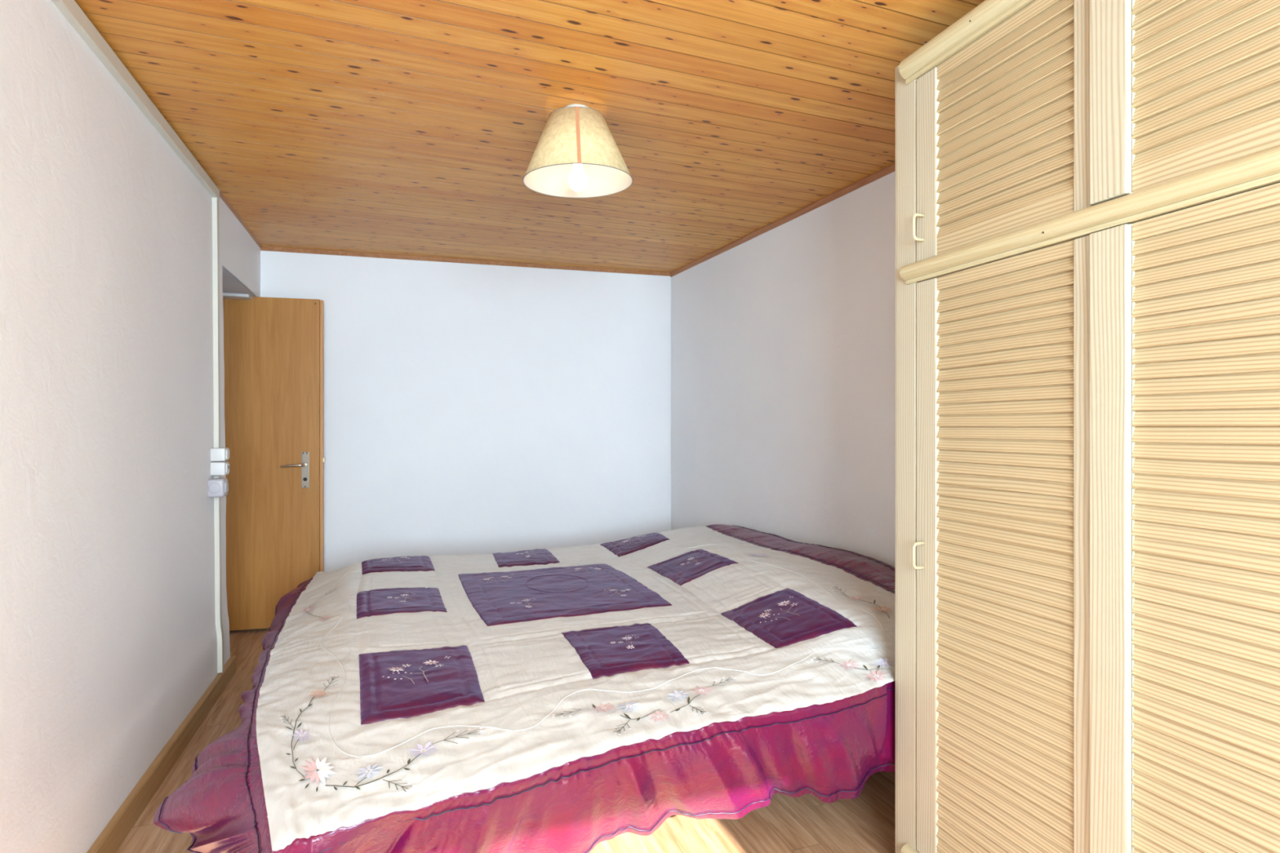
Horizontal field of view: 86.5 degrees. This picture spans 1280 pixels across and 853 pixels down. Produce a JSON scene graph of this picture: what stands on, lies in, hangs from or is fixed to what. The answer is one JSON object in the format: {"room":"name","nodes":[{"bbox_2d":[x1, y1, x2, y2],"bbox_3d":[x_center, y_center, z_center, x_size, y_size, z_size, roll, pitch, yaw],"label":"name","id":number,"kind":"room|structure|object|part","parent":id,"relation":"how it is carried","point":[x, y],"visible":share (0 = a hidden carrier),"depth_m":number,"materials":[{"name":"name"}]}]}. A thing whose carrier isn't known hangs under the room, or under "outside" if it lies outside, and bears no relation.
{"room":"bedroom","nodes":[
{"label":"bedroom","id":0,"kind":"room"},
{"bbox_2d":[0,0,260,852],"bbox_3d":[-1.500,0.065,1.072,0.570,2.310,6.220,0,0,-19],"label":"wall","id":1,"kind":"structure","parent":0,"point":[108,635],"depth_m":1.83,"materials":[{"name":"white paint"}]},
{"bbox_2d":[50,0,219,199],"bbox_3d":[-1.046,-1.037,0.638,0.026,0.050,5.100,0,0,-19],"label":"cable trunking","id":2,"kind":"object","parent":1,"relation":"attached to","point":[70,10],"visible":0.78,"depth_m":2.04,"materials":[{"name":"beige plastic"}]},
{"bbox_2d":[86,655,235,852],"bbox_3d":[-1.089,1.157,0.777,0.026,0.085,5.390,0,0,-19],"label":"baseboard","id":3,"kind":"structure","parent":1,"relation":"attached to","point":[109,840],"depth_m":2.26,"materials":[{"name":"brown wood"}]},
{"bbox_2d":[207,478,228,497],"bbox_3d":[-1.849,0.268,2.979,0.070,0.079,0.082,0,0,-19],"label":"wall socket","id":4,"kind":"object","parent":1,"relation":"attached to","point":[216,487],"visible":1,"depth_m":2.94,"materials":[{"name":"grey plastic"}]},
{"bbox_2d":[212,197,224,672],"bbox_3d":[-1.896,0.048,3.053,0.032,2.125,0.100,0,0,-19],"label":"cable trunking","id":5,"kind":"object","parent":1,"relation":"attached to","point":[215,237],"visible":0.86,"depth_m":3.04,"materials":[{"name":"beige plastic"}]},
{"bbox_2d":[210,461,229,475],"bbox_3d":[-1.866,0.186,3.026,0.064,0.059,0.080,0,0,-19],"label":"light switch","id":6,"kind":"object","parent":5,"relation":"attached to","point":[220,468],"visible":1,"depth_m":2.99,"materials":[{"name":"grey plastic"}]},
{"bbox_2d":[210,447,229,461],"bbox_3d":[-1.867,0.124,3.024,0.062,0.058,0.075,0,0,-19],"label":"light switch","id":7,"kind":"object","parent":5,"relation":"attached to","point":[220,454],"visible":1,"depth_m":2.99,"materials":[{"name":"grey plastic"}]},
{"bbox_2d":[222,293,252,300],"bbox_3d":[-2.469,-0.746,3.848,0.470,0.018,0.100,0,0,-19],"label":"trim","id":8,"kind":"structure","parent":1,"relation":"attached to","point":[225,295],"depth_m":3.87,"materials":[{"name":"grey plastic"}]},
{"bbox_2d":[222,266,257,297],"bbox_3d":[-2.364,-0.780,3.492,0.552,0.050,1.000,0,0,-19],"label":"wall","id":9,"kind":"structure","parent":1,"relation":"attached to","point":[231,284],"depth_m":3.66,"materials":[{"name":"grey paint"}]},
{"bbox_2d":[219,191,262,248],"bbox_3d":[-1.225,-1.065,1.137,0.012,0.010,6.160,0,0,-19],"label":"trim","id":10,"kind":"structure","parent":1,"relation":"attached to","point":[221,195],"depth_m":3.47,"materials":[{"name":"brown wood"}]},
{"bbox_2d":[222,297,324,630],"bbox_3d":[-2.316,0.212,3.939,0.892,1.939,0.103,0,0,-14],"label":"door","id":11,"kind":"structure","parent":1,"relation":"in","point":[273,348],"depth_m":3.99,"materials":[{"name":"brown wood"}]},
{"bbox_3d":[-2.028,0.228,3.981,0.135,0.021,0.056,0,0,-19],"label":"handle","id":12,"kind":"part","parent":11,"relation":"part of","materials":[{"name":"silver metal"}]},
{"bbox_3d":[-1.983,0.258,4.027,0.040,0.215,0.005,0,0,-13],"label":"plate","id":13,"kind":"part","parent":11,"relation":"part of","materials":[{"name":"silver metal"}]},
{"bbox_2d":[260,250,671,572],"bbox_3d":[-1.424,0.060,4.417,3.840,2.320,0.250,0,0,-16],"label":"wall","id":14,"kind":"structure","parent":0,"point":[469,408],"depth_m":4.40,"materials":[{"name":"white paint"}]},
{"bbox_2d":[260,246,670,275],"bbox_3d":[-1.019,-1.059,4.391,2.574,0.022,0.014,0,0,-16],"label":"trim","id":15,"kind":"structure","parent":14,"relation":"attached to","point":[263,248],"depth_m":4.35,"materials":[{"name":"brown wood"}]},
{"bbox_2d":[115,628,895,852],"bbox_3d":[-0.233,1.260,1.562,4.600,0.120,6.900,0,0,-19],"label":"floor","id":16,"kind":"structure","parent":0,"point":[865,823],"depth_m":2.05,"materials":[{"name":"laminate"}]},
{"bbox_2d":[895,0,1279,852],"bbox_3d":[1.306,0.117,0.965,0.664,2.165,2.070,0,0,-19],"label":"wardrobe","id":17,"kind":"object","parent":16,"relation":"on","point":[1087,192],"visible":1,"depth_m":1.30,"materials":[{"name":"beige wood"}]},
{"bbox_3d":[0.718,0.117,1.808,0.045,2.165,0.089,0,0,-19],"label":"corner post","id":18,"kind":"part","parent":17,"relation":"part of","materials":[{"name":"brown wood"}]},
{"bbox_3d":[1.027,1.112,0.860,0.042,0.036,1.959,0,0,-19],"label":"moulding","id":19,"kind":"part","parent":17,"relation":"part of","materials":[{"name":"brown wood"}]},
{"bbox_3d":[0.706,0.327,1.724,0.036,0.070,0.007,0,0,-19],"label":"handle","id":20,"kind":"part","parent":17,"relation":"part of","materials":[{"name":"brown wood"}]},
{"bbox_3d":[0.706,-0.505,1.724,0.036,0.070,0.007,0,0,-19],"label":"handle","id":21,"kind":"part","parent":17,"relation":"part of","materials":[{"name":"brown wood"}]},
{"bbox_3d":[0.805,1.069,1.520,0.015,0.046,0.368,0,0,-19],"label":"rail","id":22,"kind":"part","parent":17,"relation":"part of","materials":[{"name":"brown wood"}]},
{"bbox_3d":[1.024,-0.929,0.859,0.048,0.066,1.959,0,0,-19],"label":"crown moulding","id":23,"kind":"part","parent":17,"relation":"part of","materials":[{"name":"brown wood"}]},
{"bbox_3d":[0.805,-0.878,1.520,0.015,0.030,0.368,0,0,-19],"label":"rail","id":24,"kind":"part","parent":17,"relation":"part of","materials":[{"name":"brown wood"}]},
{"bbox_3d":[0.805,-0.354,1.520,0.015,0.030,0.368,0,0,-19],"label":"rail","id":25,"kind":"part","parent":17,"relation":"part of","materials":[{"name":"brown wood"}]},
{"bbox_3d":[0.805,0.351,1.520,0.018,1.390,0.368,0,0,-19],"label":"louvre panel","id":26,"kind":"part","parent":17,"relation":"part of","materials":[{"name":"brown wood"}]},
{"bbox_3d":[0.805,-0.668,1.520,0.018,0.400,0.368,0,0,-19],"label":"louvre panel","id":27,"kind":"part","parent":17,"relation":"part of","materials":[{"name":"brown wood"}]},
{"bbox_3d":[0.805,-0.446,1.520,0.015,0.045,0.368,0,0,-19],"label":"rail","id":28,"kind":"part","parent":17,"relation":"part of","materials":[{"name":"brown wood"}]},
{"bbox_3d":[1.025,-0.397,0.860,0.046,0.050,1.959,0,0,-19],"label":"moulding","id":29,"kind":"part","parent":17,"relation":"part of","materials":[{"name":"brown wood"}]},
{"bbox_3d":[0.961,-0.354,1.081,0.015,0.030,0.344,0,0,-19],"label":"rail","id":30,"kind":"part","parent":17,"relation":"part of","materials":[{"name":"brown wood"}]},
{"bbox_3d":[0.961,-0.446,1.081,0.015,0.045,0.344,0,0,-19],"label":"rail","id":31,"kind":"part","parent":17,"relation":"part of","materials":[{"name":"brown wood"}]},
{"bbox_3d":[0.961,0.351,1.081,0.018,1.390,0.344,0,0,-19],"label":"louvre panel","id":32,"kind":"part","parent":17,"relation":"part of","materials":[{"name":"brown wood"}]},
{"bbox_3d":[0.961,-0.668,1.081,0.018,0.400,0.344,0,0,-19],"label":"louvre panel","id":33,"kind":"part","parent":17,"relation":"part of","materials":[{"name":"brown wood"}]},
{"bbox_2d":[74,0,985,272],"bbox_3d":[-0.215,-1.080,1.670,4.397,0.020,7.017,0,0,-19],"label":"ceiling","id":34,"kind":"structure","parent":0,"point":[399,127],"depth_m":2.25,"materials":[{"name":"brown wood"}]},
{"bbox_2d":[522,103,633,198],"bbox_3d":[-0.209,-0.933,2.300,0.372,0.273,0.372,0,0,-19],"label":"ceiling lamp","id":35,"kind":"object","parent":34,"relation":"attached to","point":[576,154],"visible":1,"depth_m":2.21,"materials":[{"name":"beige fabric"}]},
{"bbox_3d":[-0.209,-0.844,2.300,0.068,0.095,0.068,0,0,-19],"label":"bulb","id":36,"kind":"part","parent":35,"relation":"part of","materials":[{"name":"white glass"}]},
{"bbox_2d":[671,171,895,567],"bbox_3d":[1.495,0.060,2.013,0.250,2.320,6.026,0,0,-23],"label":"wall","id":37,"kind":"structure","parent":0,"point":[783,340],"depth_m":3.42,"materials":[{"name":"white paint"}]},
{"bbox_2d":[670,162,895,276],"bbox_3d":[1.003,-1.056,2.850,0.014,0.028,4.102,0,0,-23],"label":"trim","id":38,"kind":"structure","parent":37,"relation":"attached to","point":[890,169],"depth_m":3.37,"materials":[{"name":"brown wood"}]},
{"bbox_3d":[-0.094,0.942,2.639,1.860,0.515,1.840,0,0,-19],"label":"bed","id":39,"kind":"object","parent":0,"visible":0},
{"bbox_2d":[153,524,895,852],"bbox_3d":[-0.237,0.781,2.586,2.394,0.503,2.567,0,0,-19],"label":"bedspread","id":40,"kind":"object","parent":39,"relation":"on","point":[571,699],"visible":0.97,"depth_m":1.69,"materials":[{"name":"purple fabric"}]},
{"bbox_3d":[-1.083,0.648,2.461,0.073,0.025,1.205,0,0,-21],"label":"quilting cord","id":41,"kind":"part","parent":40,"relation":"part of","materials":[{"name":"beige fabric"}]},
{"bbox_3d":[-0.017,0.615,1.863,1.545,0.086,0.636,0,0,-19],"label":"quilting cord","id":42,"kind":"part","parent":40,"relation":"part of","materials":[{"name":"beige fabric"}]},
{"bbox_3d":[0.462,0.552,2.662,0.156,0.033,1.046,0,0,-19],"label":"quilting cord","id":43,"kind":"part","parent":40,"relation":"part of","materials":[{"name":"beige fabric"}]}
]}

